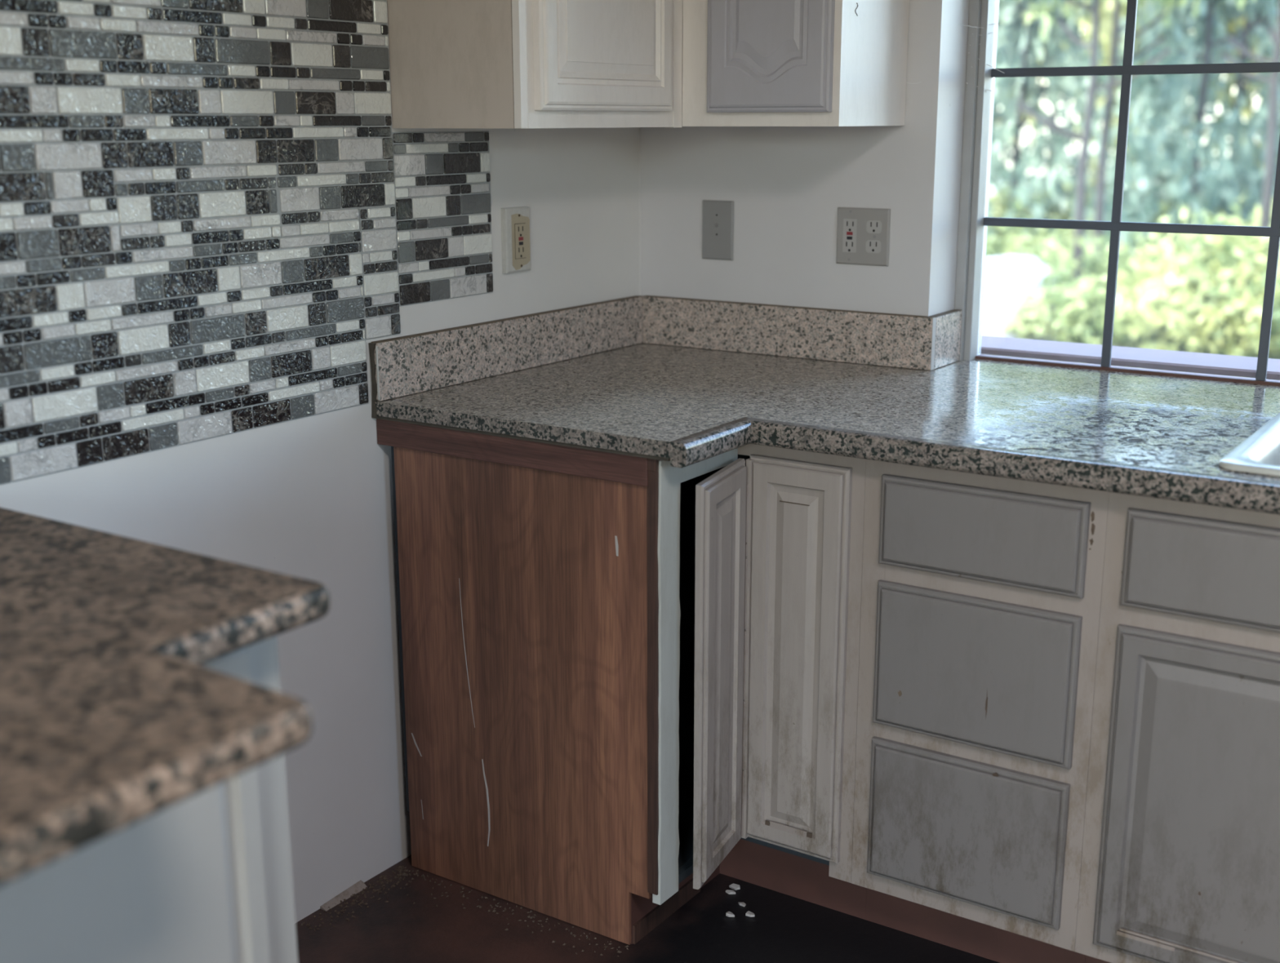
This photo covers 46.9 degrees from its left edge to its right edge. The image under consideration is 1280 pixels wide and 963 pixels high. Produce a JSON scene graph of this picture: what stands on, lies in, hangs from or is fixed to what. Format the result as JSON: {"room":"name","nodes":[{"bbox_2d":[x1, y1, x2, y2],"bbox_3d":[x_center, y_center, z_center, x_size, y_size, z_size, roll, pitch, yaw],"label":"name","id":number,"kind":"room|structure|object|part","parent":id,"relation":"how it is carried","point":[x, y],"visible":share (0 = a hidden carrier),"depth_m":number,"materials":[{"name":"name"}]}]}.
{"room":"damaged room","nodes":[
{"label":"damaged room","id":0,"kind":"room"},
{"bbox_2d":[0,0,640,923],"bbox_3d":[-1.191,-0.212,1.646,0.120,2.440,4.500,9,16,33],"label":"wall","id":1,"kind":"structure","parent":0,"point":[311,498],"depth_m":2.67,"materials":[{"name":"paint"}]},
{"bbox_2d":[0,230,368,485],"bbox_3d":[-0.811,-0.171,2.123,0.004,0.305,1.175,9,16,33],"label":"tile backsplash","id":2,"kind":"structure","parent":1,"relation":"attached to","point":[108,356],"depth_m":2.25,"materials":[{"name":"tile"}]},
{"bbox_2d":[0,0,393,173],"bbox_3d":[-0.788,-0.591,2.058,0.003,0.305,1.264,9,16,33],"label":"tile backsplash","id":3,"kind":"structure","parent":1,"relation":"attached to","point":[85,84],"depth_m":2.22,"materials":[{"name":"tile"}]},
{"bbox_2d":[0,160,395,262],"bbox_3d":[-0.787,-0.385,2.108,0.004,0.118,1.264,9,16,33],"label":"tile backsplash","id":4,"kind":"structure","parent":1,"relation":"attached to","point":[55,213],"depth_m":2.23,"materials":[{"name":"tile"}]},
{"bbox_2d":[320,880,367,911],"bbox_3d":[-0.549,0.769,2.738,0.017,0.010,0.105,9,16,33],"label":"baseboard","id":5,"kind":"structure","parent":1,"relation":"attached to","point":[358,886],"depth_m":2.74,"materials":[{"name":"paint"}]},
{"bbox_2d":[359,205,400,340],"bbox_3d":[-0.460,-0.370,2.614,0.004,0.229,0.089,9,16,33],"label":"sheet","id":6,"kind":"object","parent":1,"relation":"attached to","point":[377,224],"visible":1,"depth_m":2.61,"materials":[{"name":"tile"}]},
{"bbox_2d":[391,130,493,306],"bbox_3d":[-0.361,-0.492,2.736,0.004,0.307,0.266,9,16,33],"label":"sheet","id":7,"kind":"object","parent":1,"relation":"attached to","point":[442,183],"visible":1,"depth_m":2.73,"materials":[{"name":"tile"}]},
{"bbox_2d":[368,295,643,418],"bbox_3d":[-0.233,-0.266,2.974,0.018,0.136,0.867,9,16,33],"label":"backsplash strip","id":8,"kind":"object","parent":1,"relation":"attached to","point":[406,365],"visible":1,"depth_m":2.89,"materials":[{"name":"stone"}]},
{"bbox_2d":[500,206,530,273],"bbox_3d":[-0.243,-0.477,2.911,0.015,0.126,0.078,9,16,33],"label":"outlet plate","id":9,"kind":"object","parent":1,"relation":"attached to","point":[515,221],"visible":1,"depth_m":2.90,"materials":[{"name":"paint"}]},
{"bbox_2d":[515,223,526,258],"bbox_3d":[-0.240,-0.476,2.915,0.014,0.067,0.033,9,16,33],"label":"receptacle","id":10,"kind":"object","parent":9,"relation":"attached to","point":[520,228],"depth_m":2.91,"materials":[{"name":"beige plastic"}]},
{"bbox_3d":[-0.235,-0.475,2.914,0.001,0.110,0.057,9,16,33],"label":"bare plate","id":11,"kind":"part","parent":9,"relation":"part of","materials":[{"name":"beige plastic"}]},
{"bbox_2d":[386,0,682,128],"bbox_3d":[-0.090,-1.038,2.736,0.309,0.742,0.782,9,16,33],"label":"upper cabinet","id":12,"kind":"object","parent":1,"relation":"attached to","point":[455,64],"visible":0.98,"depth_m":2.52,"materials":[{"name":"paint"}]},
{"bbox_3d":[-0.320,-0.964,2.435,0.272,0.740,0.011,9,16,33],"label":"panel","id":13,"kind":"part","parent":12,"relation":"part of","materials":[{"name":"paint"}]},
{"bbox_3d":[-0.071,-0.654,2.629,0.018,0.045,0.400,9,16,33],"label":"rail","id":14,"kind":"part","parent":12,"relation":"part of","materials":[{"name":"paint"}]},
{"bbox_3d":[-0.056,-0.994,2.534,0.020,0.690,0.404,9,16,33],"label":"door","id":15,"kind":"part","parent":12,"relation":"part of","materials":[{"name":"paint"}]},
{"bbox_2d":[295,855,999,962],"bbox_3d":[0.269,1.254,0.988,3.640,0.100,4.720,9,16,33],"label":"floor","id":16,"kind":"structure","parent":0,"point":[784,928],"depth_m":2.62,"materials":[{"name":"brown wood"}]},
{"bbox_2d":[0,635,297,962],"bbox_3d":[-1.053,0.662,1.363,0.640,0.876,1.409,9,16,33],"label":"base cabinet","id":17,"kind":"object","parent":16,"relation":"on","point":[206,877],"visible":0.3,"depth_m":1.58,"materials":[{"name":"paint"}]},
{"bbox_2d":[0,507,330,885],"bbox_3d":[-0.928,0.240,1.162,0.956,0.038,1.432,9,16,33],"label":"countertop","id":18,"kind":"structure","parent":17,"relation":"on","point":[111,719],"depth_m":1.32,"materials":[{"name":"stone"}]},
{"bbox_2d":[300,866,628,956],"bbox_3d":[-0.314,0.803,2.610,0.540,0.004,0.272,9,16,33],"label":"debris","id":19,"kind":"object","parent":16,"relation":"on","point":[399,870],"visible":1,"depth_m":2.72,"materials":[{"name":"brown"}]},
{"bbox_2d":[376,418,866,945],"bbox_3d":[0.111,0.285,2.868,0.848,0.885,0.838,9,16,33],"label":"base cabinet","id":20,"kind":"object","parent":16,"relation":"on","point":[629,683],"visible":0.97,"depth_m":2.55,"materials":[{"name":"brown wood"}]},
{"bbox_3d":[-0.227,-0.055,2.510,0.585,0.049,0.020,9,16,33],"label":"rail","id":21,"kind":"part","parent":20,"relation":"part of","materials":[{"name":"brown wood"}]},
{"bbox_3d":[-0.212,0.374,2.607,0.550,0.834,0.006,9,16,33],"label":"panel","id":22,"kind":"part","parent":20,"relation":"part of","materials":[{"name":"brown wood"}]},
{"bbox_3d":[0.025,0.342,2.438,0.020,0.744,0.018,9,16,33],"label":"trim","id":23,"kind":"part","parent":20,"relation":"part of","materials":[{"name":"brown wood"}]},
{"bbox_3d":[0.116,0.672,2.646,0.015,0.016,0.202,9,16,33],"label":"rail","id":24,"kind":"part","parent":20,"relation":"part of","materials":[{"name":"wood"}]},
{"bbox_3d":[0.110,-0.040,2.464,0.016,0.047,0.185,9,16,33],"label":"rail","id":25,"kind":"part","parent":20,"relation":"part of","materials":[{"name":"paint"}]},
{"bbox_3d":[0.138,0.329,2.508,0.019,0.716,0.184,6,15,25],"label":"door","id":26,"kind":"part","parent":20,"relation":"part of","materials":[{"name":"paint"}]},
{"bbox_3d":[0.190,0.303,2.593,0.011,0.703,0.016,9,16,33],"label":"hinge plate","id":27,"kind":"part","parent":20,"relation":"part of","materials":[{"name":"paint"}]},
{"bbox_3d":[0.263,0.616,2.612,0.073,0.011,0.002,9,16,33],"label":"moulding","id":28,"kind":"part","parent":20,"relation":"part of","materials":[{"name":"paint"}]},
{"bbox_3d":[0.250,-0.053,2.490,0.209,0.034,0.018,9,16,33],"label":"rail","id":29,"kind":"part","parent":20,"relation":"part of","materials":[{"name":"paint"}]},
{"bbox_3d":[0.266,0.312,2.545,0.188,0.710,0.019,9,16,33],"label":"door","id":30,"kind":"part","parent":20,"relation":"part of","materials":[{"name":"paint"}]},
{"bbox_2d":[374,342,1279,515],"bbox_3d":[0.889,-0.059,2.362,2.600,0.040,1.041,9,16,33],"label":"countertop","id":31,"kind":"structure","parent":20,"relation":"on","point":[1153,436],"depth_m":2.53,"materials":[{"name":"stone"}]},
{"bbox_2d":[1218,413,1279,475],"bbox_3d":[1.302,0.072,2.119,0.817,0.199,0.503,9,16,33],"label":"sink","id":32,"kind":"object","parent":31,"relation":"in","point":[1260,453],"visible":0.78,"depth_m":2.21,"materials":[{"name":"ceramic"}]},
{"bbox_2d":[725,911,734,917],"bbox_3d":[0.164,0.785,2.673,0.019,0.005,0.010,9,16,33],"label":"chip","id":33,"kind":"object","parent":16,"relation":"on","point":[729,914],"visible":1,"depth_m":2.67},
{"bbox_2d":[725,889,735,894],"bbox_3d":[0.169,0.766,2.752,0.019,0.005,0.010,1,14,4],"label":"chip","id":34,"kind":"object","parent":16,"relation":"on","point":[729,892],"visible":1,"depth_m":2.75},
{"bbox_2d":[728,884,740,890],"bbox_3d":[0.179,0.761,2.770,0.013,0.005,0.019,-13,19,-42],"label":"chip","id":35,"kind":"object","parent":16,"relation":"on","point":[734,886],"visible":1,"depth_m":2.77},
{"bbox_2d":[737,902,746,906],"bbox_3d":[0.187,0.777,2.710,0.016,0.004,0.008,9,16,33],"label":"chip","id":36,"kind":"object","parent":16,"relation":"on","point":[743,904],"visible":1,"depth_m":2.71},
{"bbox_2d":[745,911,755,917],"bbox_3d":[0.201,0.785,2.673,0.016,0.005,0.010,9,16,33],"label":"chip","id":37,"kind":"object","parent":16,"relation":"on","point":[748,913],"visible":1,"depth_m":2.67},
{"bbox_2d":[851,459,1109,962],"bbox_3d":[0.691,0.347,2.624,0.395,0.878,0.606,9,16,33],"label":"base cabinet","id":38,"kind":"object","parent":16,"relation":"on","point":[981,594],"visible":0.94,"depth_m":2.37,"materials":[{"name":"paint"}]},
{"bbox_3d":[0.542,0.708,2.477,0.320,0.043,0.018,9,16,33],"label":"rail","id":39,"kind":"part","parent":38,"relation":"part of","materials":[{"name":"paint"}]},
{"bbox_3d":[0.531,0.577,2.428,0.336,0.251,0.019,9,16,33],"label":"drawer","id":40,"kind":"part","parent":38,"relation":"part of","materials":[{"name":"paint"}]},
{"bbox_3d":[0.541,0.437,2.410,0.320,0.050,0.018,9,16,33],"label":"rail","id":41,"kind":"part","parent":38,"relation":"part of","materials":[{"name":"paint"}]},
{"bbox_3d":[0.530,0.307,2.361,0.336,0.249,0.019,9,16,33],"label":"drawer","id":42,"kind":"part","parent":38,"relation":"part of","materials":[{"name":"paint"}]},
{"bbox_3d":[0.541,0.166,2.344,0.320,0.052,0.018,9,16,33],"label":"rail","id":43,"kind":"part","parent":38,"relation":"part of","materials":[{"name":"paint"}]},
{"bbox_3d":[0.530,0.084,2.307,0.336,0.149,0.019,9,16,33],"label":"drawer","id":44,"kind":"part","parent":38,"relation":"part of","materials":[{"name":"paint"}]},
{"bbox_3d":[0.540,-0.004,2.302,0.320,0.042,0.018,9,16,33],"label":"rail","id":45,"kind":"part","parent":38,"relation":"part of","materials":[{"name":"paint"}]},
{"bbox_2d":[1074,492,1279,962],"bbox_3d":[1.235,0.433,2.270,0.914,0.878,0.606,9,16,33],"label":"base cabinet","id":46,"kind":"object","parent":16,"relation":"on","point":[1180,855],"visible":0.97,"depth_m":2.18,"materials":[{"name":"paint"}]},
{"bbox_3d":[0.904,0.767,2.242,0.406,0.037,0.018,9,16,33],"label":"rail","id":47,"kind":"part","parent":46,"relation":"part of","materials":[{"name":"paint"}]},
{"bbox_3d":[0.781,0.710,2.278,0.088,0.006,0.003,9,16,33],"label":"moulding","id":48,"kind":"part","parent":46,"relation":"part of","materials":[{"name":"paint"}]},
{"bbox_3d":[0.887,0.720,2.208,0.334,0.004,0.003,9,16,33],"label":"moulding","id":49,"kind":"part","parent":46,"relation":"part of","materials":[{"name":"paint"}]},
{"bbox_3d":[0.892,0.502,2.160,0.421,0.533,0.019,9,16,33],"label":"door","id":50,"kind":"part","parent":46,"relation":"part of","materials":[{"name":"paint"}]},
{"bbox_3d":[0.891,0.140,2.071,0.421,0.149,0.019,9,16,33],"label":"false drawer","id":51,"kind":"part","parent":46,"relation":"part of","materials":[{"name":"paint"}]},
{"bbox_3d":[0.902,0.225,2.108,0.406,0.051,0.018,9,16,33],"label":"rail","id":52,"kind":"part","parent":46,"relation":"part of","materials":[{"name":"paint"}]},
{"bbox_3d":[0.902,0.053,2.066,0.406,0.042,0.018,9,16,33],"label":"rail","id":53,"kind":"part","parent":46,"relation":"part of","materials":[{"name":"paint"}]},
{"bbox_2d":[640,0,969,315],"bbox_3d":[1.479,-0.414,2.443,3.400,2.440,0.240,9,16,33],"label":"wall","id":54,"kind":"structure","parent":0,"point":[787,186],"depth_m":3.03,"materials":[{"name":"paint"}]},
{"bbox_2d":[702,200,733,260],"bbox_3d":[0.164,-0.539,3.162,0.076,0.126,0.015,9,16,33],"label":"cable plate","id":55,"kind":"object","parent":54,"relation":"attached to","point":[717,230],"visible":1,"depth_m":3.16,"materials":[{"name":"white plastic"}]},
{"bbox_2d":[643,295,936,370],"bbox_3d":[0.298,-0.320,3.122,0.691,0.105,0.017,9,16,33],"label":"backsplash strip","id":56,"kind":"object","parent":54,"relation":"attached to","point":[870,338],"visible":1,"depth_m":3.10,"materials":[{"name":"stone"}]},
{"bbox_2d":[682,0,909,126],"bbox_3d":[0.288,-1.048,2.767,0.345,0.739,0.309,9,16,33],"label":"upper cabinet","id":57,"kind":"object","parent":54,"relation":"attached to","point":[746,63],"visible":1,"depth_m":2.71,"materials":[{"name":"paint"}]},
{"bbox_3d":[0.239,-0.682,2.737,0.248,0.044,0.018,9,16,33],"label":"rail","id":58,"kind":"part","parent":57,"relation":"part of","materials":[{"name":"paint"}]},
{"bbox_3d":[0.233,-1.016,2.634,0.256,0.690,0.020,9,16,33],"label":"door","id":59,"kind":"part","parent":57,"relation":"part of","materials":[{"name":"grey paint"}]},
{"bbox_3d":[0.434,-1.030,2.695,0.019,0.739,0.270,9,16,33],"label":"panel","id":60,"kind":"part","parent":57,"relation":"part of","materials":[{"name":"paint"}]},
{"bbox_2d":[835,207,890,266],"bbox_3d":[0.450,-0.495,2.979,0.116,0.114,0.008,9,16,33],"label":"outlet plate","id":61,"kind":"object","parent":54,"relation":"attached to","point":[863,234],"visible":1,"depth_m":2.98,"materials":[{"name":"plastic"}]},
{"bbox_2d":[842,218,857,252],"bbox_3d":[0.427,-0.500,2.994,0.030,0.067,0.006,9,16,33],"label":"receptacle","id":62,"kind":"object","parent":61,"relation":"attached to","point":[849,225],"depth_m":2.99,"materials":[{"name":"plastic"}]},
{"bbox_2d":[865,240,881,253],"bbox_3d":[0.471,-0.474,2.969,0.033,0.025,0.008,9,16,33],"label":"receptacle","id":63,"kind":"object","parent":61,"relation":"attached to","point":[871,246],"depth_m":2.97,"materials":[{"name":"plastic"}]},
{"bbox_2d":[866,220,881,233],"bbox_3d":[0.471,-0.512,2.960,0.033,0.025,0.008,9,16,33],"label":"receptacle","id":64,"kind":"object","parent":61,"relation":"attached to","point":[872,226],"depth_m":2.96,"materials":[{"name":"plastic"}]},
{"bbox_2d":[928,309,961,368],"bbox_3d":[0.620,-0.291,3.001,0.017,0.105,0.132,9,16,33],"label":"backsplash strip","id":65,"kind":"object","parent":54,"relation":"attached to","point":[948,323],"visible":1,"depth_m":2.99,"materials":[{"name":"stone"}]},
{"bbox_2d":[954,0,1279,386],"bbox_3d":[1.224,-0.752,2.731,1.294,1.240,0.286,9,16,33],"label":"window","id":66,"kind":"structure","parent":54,"relation":"in","point":[974,221],"depth_m":2.94,"materials":[{"name":"white plastic"}]},
{"bbox_2d":[907,23,1003,92],"bbox_3d":[0.622,-0.834,2.896,0.223,0.132,0.030,-7,16,-27],"label":"cobweb","id":67,"kind":"object","parent":66,"relation":"attached to","point":[959,24],"visible":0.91,"depth_m":2.92},
{"bbox_3d":[1.174,-0.743,2.656,1.194,1.223,0.106,9,16,33],"label":"frame","id":68,"kind":"part","parent":66,"relation":"part of","materials":[{"name":"white paint"}]},
{"bbox_3d":[1.169,-0.735,2.651,1.154,1.175,0.062,9,16,33],"label":"sash","id":69,"kind":"part","parent":66,"relation":"part of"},
{"bbox_3d":[0.820,-0.661,2.924,0.261,0.286,0.002,9,16,33],"label":"pane","id":70,"kind":"part","parent":66,"relation":"part of","materials":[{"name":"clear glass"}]},
{"bbox_3d":[0.819,-0.946,2.854,0.261,0.286,0.002,9,16,33],"label":"pane","id":71,"kind":"part","parent":66,"relation":"part of","materials":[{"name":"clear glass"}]},
{"bbox_3d":[0.821,-0.383,2.993,0.261,0.271,0.002,9,16,33],"label":"pane","id":72,"kind":"part","parent":66,"relation":"part of","materials":[{"name":"clear glass"}]},
{"bbox_3d":[1.179,-0.184,2.798,1.126,0.018,0.034,9,16,33],"label":"sash rail","id":73,"kind":"part","parent":66,"relation":"part of","materials":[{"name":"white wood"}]},
{"bbox_3d":[1.256,-0.195,2.915,1.294,0.070,0.175,9,16,33],"label":"sill","id":74,"kind":"part","parent":66,"relation":"part of","materials":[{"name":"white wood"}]},
{"bbox_3d":[1.054,-0.346,2.840,0.286,0.271,0.002,9,16,33],"label":"pane","id":75,"kind":"part","parent":66,"relation":"part of","materials":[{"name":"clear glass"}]},
{"label":"outside","id":76,"kind":"structure","parent":0,"visible":0},
{"bbox_2d":[991,174,1279,359],"bbox_3d":[19.661,-5.107,32.356,90.000,0.200,69.400,9,16,33],"label":"ground","id":77,"kind":"structure","parent":76,"point":[1184,348],"depth_m":18.52,"materials":[{"name":"green plant"}]},
{"bbox_2d":[988,52,1043,211],"bbox_3d":[5.974,-8.726,29.181,4.160,8.698,4.693,9,16,33],"label":"tree","id":78,"kind":"object","parent":77,"relation":"on","point":[1001,164],"visible":0.03,"depth_m":29.15,"materials":[{"name":"green plant"}]},
{"bbox_2d":[989,5,1058,183],"bbox_3d":[8.488,-11.180,35.823,5.545,10.000,6.606,1,14,6],"label":"tree","id":79,"kind":"object","parent":77,"relation":"on","point":[1032,121],"visible":0.02,"depth_m":35.55,"materials":[{"name":"green plant"}]},
{"bbox_2d":[982,255,1068,341],"bbox_3d":[4.716,-2.357,18.743,1.523,1.025,2.054,9,16,33],"label":"mound","id":80,"kind":"object","parent":77,"relation":"on","point":[994,298],"visible":0.44,"depth_m":18.19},
{"bbox_2d":[986,205,1106,271],"bbox_3d":[4.889,-3.115,21.388,4.311,1.709,3.718,-7,15,-26],"label":"bush","id":81,"kind":"object","parent":77,"relation":"on","point":[1018,237],"visible":0.09,"depth_m":21.05,"materials":[{"name":"green plant"}]},
{"bbox_2d":[986,0,1120,262],"bbox_3d":[5.763,-6.299,22.444,3.600,7.998,2.858,-3,14,-12],"label":"tree","id":82,"kind":"object","parent":77,"relation":"on","point":[1014,10],"visible":0.35,"depth_m":22.43,"materials":[{"name":"green plant"}]},
{"bbox_2d":[986,193,1128,260],"bbox_3d":[6.578,-3.767,24.138,4.524,2.020,4.236,3,14,14],"label":"bush","id":83,"kind":"object","parent":77,"relation":"on","point":[997,202],"visible":0.02,"depth_m":23.60,"materials":[{"name":"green plant"}]},
{"bbox_2d":[988,242,1142,344],"bbox_3d":[5.482,-2.235,18.313,2.974,1.367,3.449,-6,15,-22],"label":"bush","id":84,"kind":"object","parent":77,"relation":"on","point":[1010,325],"visible":0.23,"depth_m":17.61,"materials":[{"name":"green plant"}]},
{"bbox_2d":[995,231,1182,347],"bbox_3d":[6.057,-2.446,18.650,3.736,1.709,3.222,-8,16,-29],"label":"bush","id":85,"kind":"object","parent":77,"relation":"on","point":[1050,257],"visible":0.27,"depth_m":18.04,"materials":[{"name":"green plant"}]},
{"bbox_2d":[999,0,1199,342],"bbox_3d":[5.374,-5.082,17.125,2.444,7.086,3.189,-3,14,-13],"label":"tree","id":86,"kind":"object","parent":77,"relation":"on","point":[1078,251],"visible":0.91,"depth_m":17.35,"materials":[{"name":"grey plant"}]},
{"bbox_2d":[988,162,1228,272],"bbox_3d":[7.315,-3.980,23.675,5.173,2.507,4.462,-6,15,-22],"label":"bush","id":87,"kind":"object","parent":77,"relation":"on","point":[1016,204],"visible":0.11,"depth_m":22.50,"materials":[{"name":"green plant"}]},
{"bbox_2d":[996,0,1231,189],"bbox_3d":[8.393,-9.109,29.264,5.727,9.104,5.672,-4,14,-14],"label":"tree","id":88,"kind":"object","parent":77,"relation":"on","point":[1053,98],"visible":0.18,"depth_m":28.44,"materials":[{"name":"green plant"}]},
{"bbox_2d":[1092,0,1166,268],"bbox_3d":[6.155,-5.576,18.848,2.458,7.221,2.437,9,16,33],"label":"tree","id":89,"kind":"object","parent":77,"relation":"on","point":[1104,138],"visible":0.66,"depth_m":19.02,"materials":[{"name":"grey plant"}]},
{"bbox_2d":[1008,154,1249,245],"bbox_3d":[8.512,-3.974,23.939,4.790,2.852,4.485,8,16,30],"label":"bush","id":90,"kind":"object","parent":77,"relation":"on","point":[1093,166],"visible":0.02,"depth_m":23.21,"materials":[{"name":"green plant"}]},
{"bbox_2d":[1036,0,1225,195],"bbox_3d":[8.448,-7.543,25.472,3.327,7.871,3.964,-4,14,-15],"label":"tree","id":91,"kind":"object","parent":77,"relation":"on","point":[1086,24],"visible":0.16,"depth_m":25.14,"materials":[{"name":"green plant"}]},
{"bbox_2d":[1044,4,1261,180],"bbox_3d":[11.723,-10.405,31.432,6.753,10.571,5.844,9,16,33],"label":"tree","id":92,"kind":"object","parent":77,"relation":"on","point":[1219,97],"visible":0.03,"depth_m":30.68,"materials":[{"name":"green plant"}]},
{"bbox_2d":[1030,200,1279,357],"bbox_3d":[6.759,-2.415,17.824,4.024,2.165,3.470,2,14,9],"label":"bush","id":93,"kind":"object","parent":77,"relation":"on","point":[1184,213],"visible":0.09,"depth_m":17.29,"materials":[{"name":"green plant"}]},
{"bbox_2d":[1038,216,1276,349],"bbox_3d":[6.206,-2.119,17.141,3.222,1.823,3.736,1,14,4],"label":"bush","id":94,"kind":"object","parent":77,"relation":"on","point":[1078,306],"visible":0.27,"depth_m":16.75,"materials":[{"name":"green plant"}]},
{"bbox_2d":[1058,0,1279,259],"bbox_3d":[7.620,-5.907,20.046,3.360,8.057,2.666,1,14,5],"label":"tree","id":95,"kind":"object","parent":77,"relation":"on","point":[1148,86],"visible":0.65,"depth_m":20.08,"materials":[{"name":"green plant"}]},
{"bbox_2d":[1090,0,1279,262],"bbox_3d":[8.726,-6.515,21.614,3.840,8.531,3.049,5,15,21],"label":"tree","id":96,"kind":"object","parent":77,"relation":"on","point":[1174,148],"visible":0.15,"depth_m":21.73,"materials":[{"name":"green plant"}]},
{"bbox_2d":[1105,217,1279,359],"bbox_3d":[6.541,-1.833,16.258,3.193,2.020,2.990,-9,16,-32],"label":"bush","id":97,"kind":"object","parent":77,"relation":"on","point":[1159,294],"visible":0.63,"depth_m":15.75,"materials":[{"name":"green plant"}]},
{"bbox_2d":[1106,193,1279,357],"bbox_3d":[7.410,-2.221,17.394,3.992,2.377,3.737,-4,14,-15],"label":"bush","id":98,"kind":"object","parent":77,"relation":"on","point":[1169,248],"visible":0.03,"depth_m":17.21,"materials":[{"name":"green plant"}]},
{"bbox_2d":[1129,149,1261,258],"bbox_3d":[9.409,-3.719,21.898,4.710,2.963,5.460,3,14,14],"label":"bush","id":99,"kind":"object","parent":77,"relation":"on","point":[1165,207],"visible":0.03,"depth_m":21.43,"materials":[{"name":"green plant"}]},
{"bbox_2d":[1142,213,1279,356],"bbox_3d":[7.567,-2.046,16.486,4.311,2.051,3.718,-11,17,-37],"label":"bush","id":100,"kind":"object","parent":77,"relation":"on","point":[1228,247],"visible":0.41,"depth_m":15.94,"materials":[{"name":"green plant"}]},
{"bbox_2d":[1213,0,1279,181],"bbox_3d":[11.452,-7.838,24.855,5.395,8.724,4.919,9,16,33],"label":"tree","id":101,"kind":"object","parent":77,"relation":"on","point":[1229,28],"visible":0.11,"depth_m":25.33,"materials":[{"name":"green plant"}]},
{"bbox_2d":[1215,2,1279,168],"bbox_3d":[11.915,-7.655,23.207,5.471,9.151,6.005,9,16,33],"label":"tree","id":102,"kind":"object","parent":77,"relation":"on","point":[1218,118],"visible":0.02,"depth_m":24.78,"materials":[{"name":"green plant"}]},
{"bbox_2d":[1221,0,1279,353],"bbox_3d":[7.232,-4.985,16.520,2.222,7.176,2.899,-13,19,-43],"label":"tree","id":103,"kind":"object","parent":77,"relation":"on","point":[1271,140],"visible":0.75,"depth_m":16.70,"materials":[{"name":"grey plant"}]}
]}

